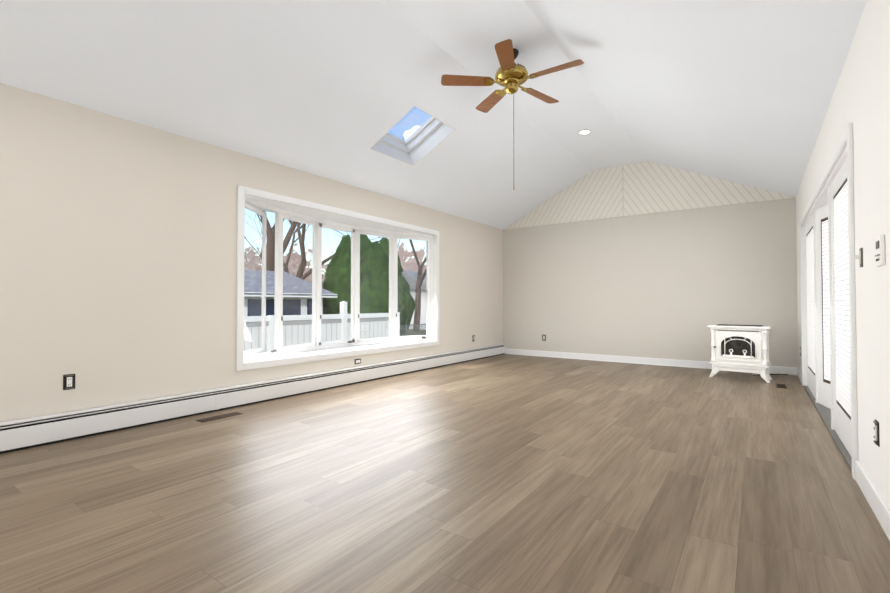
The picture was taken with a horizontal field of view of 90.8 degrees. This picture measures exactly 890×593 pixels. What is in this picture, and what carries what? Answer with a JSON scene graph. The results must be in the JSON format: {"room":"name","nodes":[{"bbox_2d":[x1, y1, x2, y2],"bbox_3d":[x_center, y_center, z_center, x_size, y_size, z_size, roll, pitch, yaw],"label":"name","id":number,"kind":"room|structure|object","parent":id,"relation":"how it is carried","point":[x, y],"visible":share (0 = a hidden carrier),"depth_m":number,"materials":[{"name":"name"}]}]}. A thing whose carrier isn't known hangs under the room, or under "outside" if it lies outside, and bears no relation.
{"room":"living room","nodes":[
{"label":"living room","id":0,"kind":"room"},
{"bbox_2d":[0,83,502,421],"bbox_3d":[-1.742,-0.293,4.930,0.200,2.750,10.170,-1,-1,35],"label":"wall","id":1,"kind":"structure","parent":0,"point":[118,260],"depth_m":3.62,"materials":[{"name":"paint"}]},
{"bbox_2d":[63,374,74,389],"bbox_3d":[-2.788,0.634,3.260,0.012,0.112,0.070,-1,-1,35],"label":"electrical outlet","id":2,"kind":"object","parent":1,"relation":"attached to","point":[68,381],"visible":1,"depth_m":3.26,"materials":[{"name":"black"}]},
{"bbox_2d":[0,344,505,453],"bbox_3d":[-1.638,0.981,4.823,0.070,0.200,9.750,-1,-1,35],"label":"baseboard heater","id":3,"kind":"object","parent":1,"relation":"attached to","point":[25,433],"visible":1,"depth_m":3.92,"materials":[{"name":"white metal"}]},
{"bbox_2d":[0,0,866,229],"bbox_3d":[0.225,-1.958,3.560,5.519,1.340,10.170,-1,-1,35],"label":"ceiling","id":4,"kind":"structure","parent":0,"point":[739,91],"depth_m":3.81,"materials":[{"name":"paint"}]},
{"bbox_2d":[369,105,455,166],"bbox_3d":[-0.452,-2.037,5.227,0.887,0.700,0.880,-1,-1,35],"label":"skylight window","id":5,"kind":"structure","parent":4,"relation":"in","point":[425,138],"depth_m":5.48,"materials":[{"name":"white"}]},
{"bbox_2d":[441,39,583,190],"bbox_3d":[0.667,-1.649,4.127,1.248,1.325,1.289,-1,-1,35],"label":"ceiling fan","id":6,"kind":"object","parent":4,"relation":"hanging from","point":[511,76],"visible":1,"depth_m":4.09,"materials":[{"name":"brown wood"}]},
{"bbox_2d":[578,130,590,134],"bbox_3d":[1.933,-2.272,6.075,0.170,0.012,0.170,-1,-1,35],"label":"recessed light","id":7,"kind":"object","parent":4,"relation":"in","point":[584,132],"visible":1,"depth_m":6.08,"materials":[{"name":"white plastic"}]},
{"bbox_2d":[0,354,889,592],"bbox_3d":[0.227,1.118,3.506,5.630,0.120,10.170,-1,-1,35],"label":"floor","id":8,"kind":"structure","parent":0,"point":[507,473],"depth_m":2.30,"materials":[{"name":"brown wood"}]},
{"bbox_2d":[196,412,242,421],"bbox_3d":[-1.986,1.061,3.873,0.110,0.007,0.360,-1,-1,35],"label":"floor vent","id":9,"kind":"object","parent":8,"relation":"in","point":[218,417],"visible":0.98,"depth_m":3.86,"materials":[{"name":"brown metal"}]},
{"bbox_2d":[707,324,771,382],"bbox_3d":[3.959,0.742,5.898,0.690,0.714,0.417,-1,-1,40],"label":"stove","id":10,"kind":"object","parent":8,"relation":"on","point":[740,348],"visible":1,"depth_m":5.77,"materials":[{"name":"white metal"}]},
{"bbox_2d":[775,384,787,388],"bbox_3d":[4.079,1.086,5.326,0.110,0.007,0.300,-1,-1,35],"label":"floor vent","id":11,"kind":"object","parent":8,"relation":"in","point":[781,386],"visible":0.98,"depth_m":5.28,"materials":[{"name":"brown metal"}]},
{"bbox_2d":[503,161,797,366],"bbox_3d":[3.111,-0.613,7.592,5.030,3.480,0.218,-1,-1,35],"label":"wall","id":12,"kind":"structure","parent":0,"point":[669,285],"depth_m":7.27,"materials":[{"name":"paint"}]},
{"bbox_2d":[506,348,796,374],"bbox_3d":[3.050,1.077,7.478,4.630,0.122,0.026,-1,-1,35],"label":"baseboard","id":13,"kind":"structure","parent":12,"relation":"attached to","point":[689,363],"depth_m":7.41,"materials":[{"name":"white wood"}]},
{"bbox_2d":[796,0,889,509],"bbox_3d":[2.195,-0.340,2.131,0.200,2.750,10.170,-1,-1,35],"label":"wall","id":14,"kind":"structure","parent":0,"point":[860,99],"depth_m":2.19,"materials":[{"name":"paint"}]},
{"bbox_2d":[800,123,857,479],"bbox_3d":[3.490,0.044,3.854,0.348,2.040,3.550,-1,-1,35],"label":"glass door","id":15,"kind":"structure","parent":14,"relation":"attached to","point":[828,305],"depth_m":3.37,"materials":[{"name":"white painted frame"},{"name":"glass"}]},
{"bbox_2d":[797,367,889,540],"bbox_3d":[2.107,0.981,2.171,0.014,0.110,9.770,-1,-1,35],"label":"baseboard","id":16,"kind":"structure","parent":14,"relation":"attached to","point":[878,506],"depth_m":2.11,"materials":[{"name":"white wood"}]},
{"bbox_2d":[855,248,862,266],"bbox_3d":[2.210,-0.207,2.345,0.025,0.100,0.055,-1,-1,35],"label":"light switch","id":17,"kind":"object","parent":14,"relation":"attached to","point":[859,256],"visible":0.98,"depth_m":2.33,"materials":[{"name":"white plastic"}]},
{"bbox_2d":[873,419,879,446],"bbox_3d":[2.035,0.644,2.074,0.012,0.112,0.070,-1,-1,35],"label":"electrical outlet","id":18,"kind":"object","parent":14,"relation":"attached to","point":[876,432],"visible":1,"depth_m":2.06,"materials":[{"name":"black"}]},
{"bbox_2d":[875,234,884,266],"bbox_3d":[1.933,-0.203,1.953,0.021,0.135,0.090,-1,-1,35],"label":"switch plate","id":19,"kind":"object","parent":14,"relation":"attached to","point":[880,250],"visible":1,"depth_m":1.92,"materials":[{"name":"white plastic"}]},
{"bbox_3d":[-1.404,-0.118,5.920,0.660,2.335,3.320,-1,-1,35],"label":"shell","id":20,"kind":"object","parent":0,"visible":0},
{"bbox_2d":[236,185,439,370],"bbox_3d":[-1.296,-0.157,5.844,0.585,1.830,3.360,-1,-1,35],"label":"window","id":21,"kind":"structure","parent":20,"relation":"in","point":[318,217],"depth_m":5.65,"materials":[{"name":"white wood"}]},
{"label":"outside","id":22,"kind":"structure","parent":0,"visible":0},
{"bbox_2d":[244,242,425,287],"bbox_3d":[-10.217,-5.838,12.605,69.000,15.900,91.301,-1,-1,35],"label":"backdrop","id":23,"kind":"structure","parent":22,"point":[294,258],"depth_m":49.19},
{"bbox_2d":[404,126,419,139],"bbox_3d":[-6.224,-39.739,107.419,8.077,2.608,6.230,-1,-1,35],"label":"cloud","id":24,"kind":"structure","parent":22,"point":[407,134],"depth_m":106.38,"materials":[{"name":"white"}]},
{"bbox_2d":[401,329,425,335],"bbox_3d":[-15.861,2.451,29.550,60.000,0.100,90.000,-1,-1,35],"label":"ground","id":25,"kind":"structure","parent":22,"point":[409,332],"depth_m":28.22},
{"bbox_2d":[244,269,337,315],"bbox_3d":[-10.020,0.435,15.365,6.935,3.450,10.100,-1,-1,35],"label":"house","id":26,"kind":"structure","parent":25,"relation":"on","point":[254,297],"depth_m":16.27,"materials":[{"name":"white"}]},
{"bbox_2d":[244,301,399,354],"bbox_3d":[-7.197,1.026,7.211,0.191,1.990,19.320,-1,-1,35],"label":"fence","id":27,"kind":"object","parent":25,"relation":"on","point":[377,331],"visible":0.15,"depth_m":12.10,"materials":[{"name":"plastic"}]},
{"bbox_2d":[245,130,425,335],"bbox_3d":[-8.309,-7.009,29.487,24.065,18.905,18.948,-1,-1,35],"label":"trees","id":28,"kind":"object","parent":25,"relation":"on","point":[374,278],"visible":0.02,"depth_m":19.24,"materials":[{"name":"green plant"}]},
{"bbox_2d":[400,324,425,335],"bbox_3d":[4.639,1.720,23.878,0.050,1.168,21.500,-1,-1,35],"label":"fence","id":29,"kind":"object","parent":25,"relation":"on","point":[406,331],"depth_m":15.72,"materials":[{"name":"grey"}]},
{"bbox_2d":[401,270,425,329],"bbox_3d":[-1.622,0.263,36.150,7.600,4.500,6.600,-1,-1,35],"label":"house","id":30,"kind":"structure","parent":25,"relation":"on","point":[412,284],"depth_m":32.50,"materials":[{"name":"white"}]}
]}

